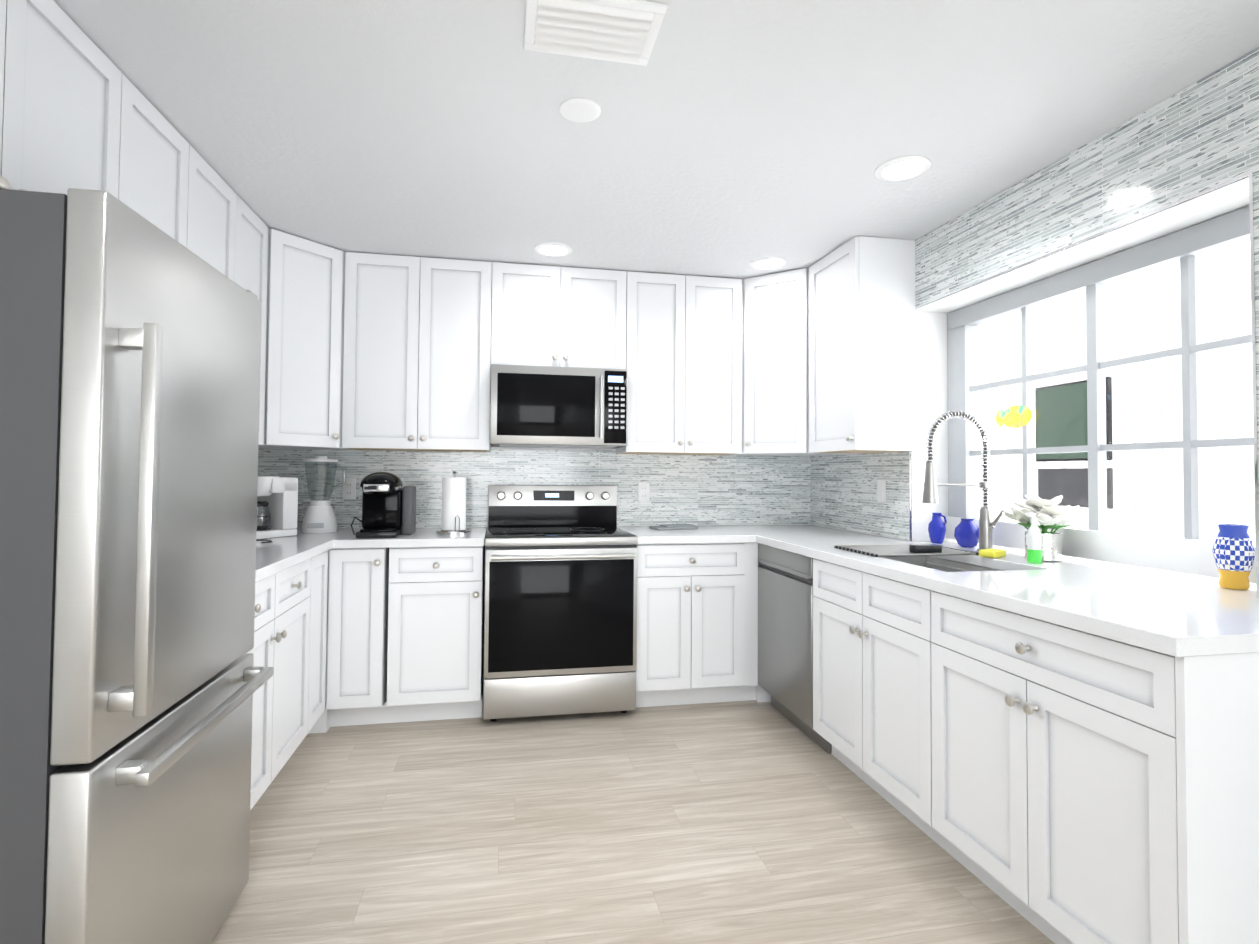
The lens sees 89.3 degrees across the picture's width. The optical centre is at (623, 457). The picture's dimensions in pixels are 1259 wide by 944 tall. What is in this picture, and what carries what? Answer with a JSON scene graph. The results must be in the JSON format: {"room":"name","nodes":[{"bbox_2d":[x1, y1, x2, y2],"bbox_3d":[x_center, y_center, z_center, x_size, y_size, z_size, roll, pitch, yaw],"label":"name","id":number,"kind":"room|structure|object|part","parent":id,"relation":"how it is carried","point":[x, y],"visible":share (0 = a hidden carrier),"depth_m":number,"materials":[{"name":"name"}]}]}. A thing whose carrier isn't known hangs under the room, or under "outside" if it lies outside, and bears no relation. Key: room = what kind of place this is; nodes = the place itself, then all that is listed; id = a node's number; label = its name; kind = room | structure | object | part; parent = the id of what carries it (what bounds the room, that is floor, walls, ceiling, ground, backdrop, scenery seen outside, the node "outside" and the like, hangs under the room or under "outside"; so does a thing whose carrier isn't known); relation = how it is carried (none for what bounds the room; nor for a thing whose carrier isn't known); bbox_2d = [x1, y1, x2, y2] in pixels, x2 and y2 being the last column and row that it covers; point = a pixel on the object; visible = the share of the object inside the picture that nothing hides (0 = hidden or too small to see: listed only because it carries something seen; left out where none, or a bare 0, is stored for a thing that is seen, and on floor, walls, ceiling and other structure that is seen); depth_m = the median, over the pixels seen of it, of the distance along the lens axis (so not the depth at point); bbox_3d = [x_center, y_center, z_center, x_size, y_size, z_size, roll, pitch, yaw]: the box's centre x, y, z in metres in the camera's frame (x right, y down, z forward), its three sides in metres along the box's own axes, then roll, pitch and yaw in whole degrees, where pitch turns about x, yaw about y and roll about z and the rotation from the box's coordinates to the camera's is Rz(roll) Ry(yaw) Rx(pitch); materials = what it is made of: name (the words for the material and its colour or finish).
{"room":"kitchen","nodes":[
{"label":"kitchen","id":0,"kind":"room"},
{"bbox_2d":[298,447,810,528],"bbox_3d":[-0.392,0.132,3.917,3.770,2.400,0.100,1,-1,-11],"label":"wall","id":1,"kind":"structure","parent":0,"point":[555,449],"depth_m":3.86,"materials":[{"name":"white paint"}]},
{"bbox_2d":[258,228,350,449],"bbox_3d":[-1.773,-0.573,3.308,0.606,1.037,0.602,1,-1,-11],"label":"upper cabinet","id":2,"kind":"object","parent":1,"relation":"attached to","point":[304,362],"visible":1,"depth_m":3.17,"materials":[{"name":"white paint"}]},
{"bbox_2d":[342,252,491,451],"bbox_3d":[-1.127,-0.561,3.555,0.756,1.037,0.358,1,-1,-11],"label":"upper cabinet","id":3,"kind":"object","parent":1,"relation":"attached to","point":[417,357],"visible":1,"depth_m":3.41,"materials":[{"name":"white paint"}]},
{"bbox_2d":[258,449,810,528],"bbox_3d":[-0.457,0.182,3.850,3.417,0.464,0.006,1,-1,-11],"label":"wall tile","id":4,"kind":"structure","parent":1,"relation":"attached to","point":[725,490],"depth_m":3.91,"materials":[{"name":"tile"}]},
{"bbox_2d":[342,478,355,498],"bbox_3d":[-1.565,0.176,3.630,0.072,0.117,0.008,1,-1,-11],"label":"electrical outlet","id":5,"kind":"object","parent":4,"relation":"attached to","point":[349,489],"visible":0.96,"depth_m":3.63,"materials":[{"name":"white plastic"}]},
{"bbox_2d":[638,483,649,500],"bbox_3d":[0.124,0.212,3.954,0.072,0.117,0.008,1,-1,-11],"label":"electrical outlet","id":6,"kind":"object","parent":4,"relation":"attached to","point":[643,491],"visible":1,"depth_m":3.95,"materials":[{"name":"white plastic"}]},
{"bbox_2d":[491,262,626,368],"bbox_3d":[-0.383,-0.783,3.704,0.753,0.575,0.358,1,-1,-11],"label":"upper cabinet","id":7,"kind":"object","parent":1,"relation":"attached to","point":[554,316],"visible":0.88,"depth_m":3.56,"materials":[{"name":"white paint"}]},
{"bbox_2d":[490,364,627,448],"bbox_3d":[-0.377,-0.278,3.638,0.748,0.429,0.457,1,-1,-11],"label":"microwave","id":8,"kind":"object","parent":7,"relation":"attached to","point":[550,407],"visible":1,"depth_m":3.46,"materials":[{"name":"grey metal"}]},
{"bbox_2d":[616,271,741,454],"bbox_3d":[0.327,-0.543,3.835,0.695,1.037,0.358,1,-1,-11],"label":"upper cabinet","id":9,"kind":"object","parent":1,"relation":"attached to","point":[684,350],"visible":0.96,"depth_m":3.69,"materials":[{"name":"white paint"}]},
{"bbox_2d":[733,268,847,455],"bbox_3d":[0.990,-0.538,3.839,0.606,1.037,0.602,1,-1,-11],"label":"upper cabinet","id":10,"kind":"object","parent":1,"relation":"attached to","point":[775,364],"visible":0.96,"depth_m":3.65,"materials":[{"name":"white paint"}]},
{"bbox_2d":[210,700,1054,943],"bbox_3d":[0.512,1.257,-0.861,3.770,0.080,9.770,1,-1,-11],"label":"floor","id":11,"kind":"structure","parent":0,"point":[746,822],"depth_m":2.13,"materials":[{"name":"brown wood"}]},
{"bbox_2d":[0,188,273,943],"bbox_3d":[-1.338,0.383,1.450,0.780,1.758,0.765,1,-1,-11],"label":"refrigerator","id":12,"kind":"object","parent":11,"relation":"on","point":[132,679],"visible":1,"depth_m":1.20,"materials":[{"name":"grey metal"}]},
{"bbox_2d":[247,558,310,810],"bbox_3d":[-1.558,0.844,2.245,0.658,0.873,0.878,1,-1,-11],"label":"base cabinet","id":13,"kind":"object","parent":11,"relation":"on","point":[281,647],"visible":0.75,"depth_m":2.39,"materials":[{"name":"white paint"}]},
{"bbox_2d":[255,528,354,582],"bbox_3d":[-1.643,0.398,2.702,0.655,0.040,1.794,1,-1,-11],"label":"countertop","id":14,"kind":"structure","parent":13,"relation":"on","point":[283,553],"depth_m":2.66,"materials":[{"name":"white stone"}]},
{"bbox_2d":[256,476,297,538],"bbox_3d":[-1.773,0.238,3.118,0.200,0.295,0.252,0,-2,24],"label":"drip coffee maker","id":15,"kind":"object","parent":14,"relation":"on","point":[277,505],"visible":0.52,"depth_m":3.13,"materials":[{"name":"white plastic"}]},
{"bbox_2d":[301,456,345,532],"bbox_3d":[-1.598,0.193,3.398,0.214,0.403,0.176,1,-1,-11],"label":"blender","id":16,"kind":"object","parent":14,"relation":"on","point":[319,516],"visible":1,"depth_m":3.35,"materials":[{"name":"white plastic"}]},
{"bbox_2d":[307,550,329,733],"bbox_3d":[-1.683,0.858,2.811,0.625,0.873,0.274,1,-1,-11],"label":"base cabinet","id":17,"kind":"object","parent":11,"relation":"on","point":[317,637],"visible":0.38,"depth_m":2.89,"materials":[{"name":"white paint"}]},
{"bbox_2d":[326,548,389,709],"bbox_3d":[-1.335,0.874,3.327,0.250,0.873,0.658,1,-1,-11],"label":"base cabinet","id":18,"kind":"object","parent":11,"relation":"on","point":[357,654],"visible":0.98,"depth_m":3.05,"materials":[{"name":"white paint"}]},
{"bbox_2d":[330,696,482,726],"bbox_3d":[-1.114,1.256,3.152,0.809,0.104,0.004,1,-1,-11],"label":"toe kick","id":19,"kind":"object","parent":11,"relation":"on","point":[390,714],"visible":0.57,"depth_m":3.16,"materials":[{"name":"white paint"}]},
{"bbox_2d":[387,545,484,706],"bbox_3d":[-0.976,0.878,3.396,0.442,0.873,0.658,1,-1,-11],"label":"base cabinet","id":20,"kind":"object","parent":11,"relation":"on","point":[436,600],"visible":0.98,"depth_m":3.11,"materials":[{"name":"white paint"}]},
{"bbox_2d":[331,527,486,547],"bbox_3d":[-1.086,0.419,3.390,0.689,0.040,0.652,1,-1,-11],"label":"countertop","id":21,"kind":"structure","parent":20,"relation":"on","point":[422,537],"depth_m":3.11,"materials":[{"name":"white stone"}]},
{"bbox_2d":[350,472,415,537],"bbox_3d":[-1.229,0.232,3.235,0.299,0.323,0.318,1,-1,-11],"label":"pod coffee maker","id":22,"kind":"object","parent":21,"relation":"on","point":[388,506],"visible":1,"depth_m":3.22,"materials":[{"name":"black plastic"}]},
{"bbox_2d":[436,471,470,534],"bbox_3d":[-0.903,0.235,3.389,0.176,0.329,0.176,1,-1,-11],"label":"paper towel holder","id":23,"kind":"object","parent":21,"relation":"on","point":[454,505],"visible":1,"depth_m":3.33,"materials":[{"name":"white paper"}]},
{"bbox_2d":[483,485,637,721],"bbox_3d":[-0.361,0.739,3.462,0.762,1.165,0.738,1,-1,-11],"label":"electric range","id":24,"kind":"object","parent":11,"relation":"on","point":[560,621],"visible":1,"depth_m":3.18,"materials":[{"name":"grey metal"}]},
{"bbox_2d":[636,686,755,706],"bbox_3d":[0.416,1.275,3.446,0.760,0.104,0.004,1,-1,-11],"label":"toe kick","id":25,"kind":"object","parent":11,"relation":"on","point":[690,696],"visible":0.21,"depth_m":3.44,"materials":[{"name":"white paint"}]},
{"bbox_2d":[636,543,757,691],"bbox_3d":[0.345,0.895,3.650,0.689,0.873,0.658,1,-1,-11],"label":"base cabinet","id":26,"kind":"object","parent":11,"relation":"on","point":[690,616],"depth_m":3.36,"materials":[{"name":"white paint"}]},
{"bbox_2d":[617,525,754,543],"bbox_3d":[0.323,0.437,3.661,0.641,0.040,0.652,1,-1,-11],"label":"countertop","id":27,"kind":"structure","parent":26,"relation":"on","point":[718,533],"depth_m":3.40,"materials":[{"name":"white stone"}]},
{"bbox_2d":[649,524,697,529],"bbox_3d":[0.294,0.407,3.768,0.260,0.022,0.130,1,-2,-22],"label":"cloth","id":28,"kind":"object","parent":27,"relation":"on","point":[673,526],"visible":1,"depth_m":3.73,"materials":[{"name":"grey fabric"}]},
{"bbox_3d":[0.682,0.893,3.473,0.096,0.873,0.105,1,-1,-11],"label":"base cabinet filler","id":29,"kind":"part","parent":26,"relation":"part of","materials":[{"name":"white wood"}]},
{"bbox_2d":[756,561,770,701],"bbox_3d":[0.976,0.904,3.815,0.604,0.873,0.574,1,-1,-11],"label":"base cabinet","id":30,"kind":"object","parent":11,"relation":"on","point":[762,695],"visible":0.07,"depth_m":3.47,"materials":[{"name":"white paint"}]},
{"bbox_2d":[758,543,831,753],"bbox_3d":[1.064,0.890,3.182,0.598,0.870,0.606,1,-1,-11],"label":"dishwasher","id":31,"kind":"object","parent":11,"relation":"on","point":[785,630],"visible":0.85,"depth_m":3.07,"materials":[{"name":"grey metal"}]},
{"bbox_2d":[813,556,932,825],"bbox_3d":[1.202,0.872,2.493,0.658,0.873,0.790,1,-1,-11],"label":"base cabinet","id":32,"kind":"object","parent":11,"relation":"on","point":[872,704],"visible":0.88,"depth_m":2.36,"materials":[{"name":"white paint"}]},
{"bbox_2d":[731,525,1258,656],"bbox_3d":[1.264,0.421,2.743,0.853,0.040,2.812,1,-1,-11],"label":"countertop","id":33,"kind":"structure","parent":32,"relation":"on","point":[1175,616],"depth_m":1.80,"materials":[{"name":"white stone"}]},
{"bbox_2d":[834,544,978,556],"bbox_3d":[1.194,0.378,2.721,0.470,0.041,0.316,1,-1,-11],"label":"rack","id":34,"kind":"object","parent":33,"relation":"on","point":[905,550],"visible":0.96,"depth_m":2.61,"materials":[{"name":"silver metal"}]},
{"bbox_2d":[928,512,946,543],"bbox_3d":[1.505,0.337,3.066,0.080,0.146,0.102,1,-1,-11],"label":"vase","id":35,"kind":"object","parent":33,"relation":"on","point":[936,529],"visible":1,"depth_m":3.04,"materials":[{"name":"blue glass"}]},
{"bbox_2d":[882,556,1001,571],"bbox_3d":[1.231,0.544,2.520,0.448,0.215,0.710,1,-1,-11],"label":"undermount sink","id":36,"kind":"object","parent":33,"relation":"in","point":[939,564],"visible":0.08,"depth_m":2.81,"materials":[{"name":"silver metal"}]},
{"bbox_2d":[922,410,1004,551],"bbox_3d":[1.425,0.097,2.686,0.328,0.604,0.112,1,-1,-11],"label":"pull-down faucet","id":37,"kind":"object","parent":33,"relation":"on","point":[986,523],"visible":1,"depth_m":2.71,"materials":[{"name":"silver metal"}]},
{"bbox_2d":[954,518,978,547],"bbox_3d":[1.561,0.341,2.898,0.108,0.130,0.108,1,-1,-11],"label":"vase","id":38,"kind":"object","parent":33,"relation":"on","point":[966,533],"visible":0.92,"depth_m":2.87,"materials":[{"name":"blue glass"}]},
{"bbox_2d":[979,548,1005,557],"bbox_3d":[1.476,0.383,2.556,0.100,0.028,0.065,2,-2,-36],"label":"sponge","id":39,"kind":"object","parent":33,"relation":"on","point":[992,553],"visible":0.96,"depth_m":2.53,"materials":[{"name":"yellow"}]},
{"bbox_2d":[1026,513,1041,562],"bbox_3d":[1.536,0.299,2.390,0.051,0.187,0.046,1,-1,-11],"label":"soap bottle","id":40,"kind":"object","parent":33,"relation":"on","point":[1034,543],"visible":0.96,"depth_m":2.37,"materials":[{"name":"green"}]},
{"bbox_2d":[1001,495,1082,560],"bbox_3d":[1.622,0.270,2.500,0.206,0.252,0.296,1,-1,-11],"label":"potted plant","id":41,"kind":"object","parent":33,"relation":"on","point":[1049,514],"visible":0.94,"depth_m":2.43,"materials":[{"name":"white plant"}]},
{"bbox_2d":[1212,524,1255,589],"bbox_3d":[1.787,0.289,1.868,0.092,0.185,0.092,1,-1,-11],"label":"ceramic vase","id":42,"kind":"object","parent":33,"relation":"on","point":[1233,551],"visible":1,"depth_m":1.84,"materials":[{"name":"ceramic"}]},
{"bbox_2d":[832,745,1073,943],"bbox_3d":[1.071,1.244,2.070,0.004,0.104,1.554,1,-1,-11],"label":"toe kick","id":43,"kind":"object","parent":11,"relation":"on","point":[1035,919],"visible":0.33,"depth_m":2.02,"materials":[{"name":"white paint"}]},
{"bbox_2d":[931,591,1258,943],"bbox_3d":[1.352,0.853,1.720,0.658,0.873,0.779,1,-1,-11],"label":"base cabinet","id":44,"kind":"object","parent":11,"relation":"on","point":[1054,785],"depth_m":1.48,"materials":[{"name":"white paint"}]},
{"bbox_3d":[1.439,0.844,1.350,0.628,0.873,0.018,1,-1,-11],"label":"base cabinet end panel","id":45,"kind":"part","parent":44,"relation":"part of","materials":[{"name":"white wood"}]},
{"bbox_2d":[53,0,1258,279],"bbox_3d":[0.531,-1.222,-0.797,3.770,0.080,9.770,1,-1,-11],"label":"ceiling","id":46,"kind":"structure","parent":0,"point":[725,138],"depth_m":2.04,"materials":[{"name":"white paint"}]},
{"bbox_2d":[534,242,571,255],"bbox_3d":[-0.366,-1.079,3.310,0.196,0.010,0.196,1,-1,-11],"label":"recessed light","id":47,"kind":"object","parent":46,"relation":"in","point":[552,249],"visible":1,"depth_m":3.30,"materials":[{"name":"white glass"}]},
{"bbox_2d":[560,98,600,121],"bbox_3d":[-0.140,-1.110,2.040,0.132,0.009,0.132,1,-1,-11],"label":"speaker","id":48,"kind":"object","parent":46,"relation":"attached to","point":[580,109],"visible":1,"depth_m":2.03},
{"bbox_2d":[524,0,667,65],"bbox_3d":[-0.083,-1.116,1.661,0.345,0.015,0.235,1,-1,-11],"label":"ceiling vent","id":49,"kind":"object","parent":46,"relation":"in","point":[624,31],"visible":1,"depth_m":1.66,"materials":[{"name":"white plastic"}]},
{"bbox_2d":[749,257,785,268],"bbox_3d":[0.786,-1.065,3.496,0.196,0.010,0.196,1,-1,-11],"label":"recessed light","id":50,"kind":"object","parent":46,"relation":"in","point":[767,262],"visible":0.98,"depth_m":3.48,"materials":[{"name":"white plastic"}]},
{"bbox_2d":[875,155,930,180],"bbox_3d":[1.054,-1.091,2.412,0.196,0.010,0.196,1,-1,-11],"label":"recessed light","id":51,"kind":"object","parent":46,"relation":"in","point":[903,168],"visible":1,"depth_m":2.40,"materials":[{"name":"white plastic"}]},
{"bbox_2d":[815,177,1249,541],"bbox_3d":[2.253,0.039,-0.496,0.245,2.400,9.570,1,-1,-11],"label":"wall","id":52,"kind":"structure","parent":0,"point":[931,370],"depth_m":3.00,"materials":[{"name":"white paint"}]},
{"bbox_2d":[809,236,915,453],"bbox_3d":[1.213,-0.549,3.329,0.358,1.037,0.476,1,-1,-11],"label":"upper cabinet","id":53,"kind":"object","parent":52,"relation":"attached to","point":[862,352],"visible":1,"depth_m":3.12,"materials":[{"name":"white paint"}]},
{"bbox_2d":[811,47,1258,598],"bbox_3d":[2.132,-0.420,-0.508,0.008,1.483,9.568,1,-1,-11],"label":"wall tile","id":54,"kind":"structure","parent":52,"relation":"attached to","point":[1196,139],"depth_m":2.22,"materials":[{"name":"tile"}]},
{"bbox_2d":[877,480,885,501],"bbox_3d":[1.369,0.177,3.389,0.008,0.117,0.072,1,-1,-11],"label":"light switch","id":55,"kind":"object","parent":54,"relation":"attached to","point":[881,490],"visible":1,"depth_m":3.38,"materials":[{"name":"white plastic"}]},
{"bbox_2d":[947,206,1255,583],"bbox_3d":[1.794,-0.179,2.487,0.085,1.130,1.462,1,-1,-11],"label":"window","id":56,"kind":"structure","parent":52,"relation":"in","point":[1190,552],"depth_m":2.41,"materials":[{"name":"white plastic"}]},
{"bbox_2d":[996,405,1031,427],"bbox_3d":[1.715,-0.180,2.808,0.006,0.100,0.203,1,-1,-11],"label":"suncatcher","id":57,"kind":"object","parent":56,"relation":"hanging from","point":[1016,416],"visible":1,"depth_m":2.80,"materials":[{"name":"yellow glass"}]},
{"bbox_3d":[-1.270,-0.006,-1.225,0.100,2.400,9.670,1,-1,-11],"label":"wall","id":58,"kind":"structure","parent":0,"visible":0},
{"bbox_2d":[0,0,121,198],"bbox_3d":[-1.527,-0.840,1.395,0.358,0.597,0.871,1,-1,-11],"label":"upper cabinet","id":59,"kind":"object","parent":58,"relation":"attached to","point":[60,89],"visible":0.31,"depth_m":1.59,"materials":[{"name":"white paint"}]},
{"bbox_2d":[118,73,235,281],"bbox_3d":[-1.688,-0.600,2.219,0.358,1.037,0.817,1,-1,-11],"label":"upper cabinet","id":60,"kind":"object","parent":58,"relation":"attached to","point":[173,184],"visible":0.1,"depth_m":2.16,"materials":[{"name":"white paint"}]},
{"bbox_2d":[234,194,267,444],"bbox_3d":[-1.801,-0.586,2.803,0.358,1.037,0.371,1,-1,-11],"label":"upper cabinet","id":61,"kind":"object","parent":58,"relation":"attached to","point":[251,247],"visible":0.1,"depth_m":2.89,"materials":[{"name":"white paint"}]},
{"label":"outside","id":62,"kind":"structure","parent":0,"visible":0},
{"bbox_2d":[977,241,1255,587],"bbox_3d":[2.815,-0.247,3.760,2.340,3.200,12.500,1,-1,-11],"label":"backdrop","id":63,"kind":"structure","parent":62,"point":[1157,332],"depth_m":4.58,"materials":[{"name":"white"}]},
{"bbox_2d":[1015,377,1112,508],"bbox_3d":[3.623,-0.106,5.323,0.052,1.010,0.930,1,-1,-11],"label":"window","id":64,"kind":"structure","parent":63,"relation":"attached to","point":[1071,432],"depth_m":5.22,"materials":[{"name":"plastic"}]},
{"bbox_3d":[-1.768,0.280,2.722,0.310,0.191,0.320,1,-1,-11],"label":"toaster","id":65,"kind":"object","parent":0,"visible":0},
{"bbox_2d":[256,539,272,542],"bbox_3d":[-1.635,0.377,2.878,0.105,0.006,0.126,1,-1,-11],"label":"cord","id":66,"kind":"object","parent":65,"relation":"attached to","point":[268,541],"visible":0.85,"depth_m":2.92,"materials":[{"name":"black plastic"}]}
]}

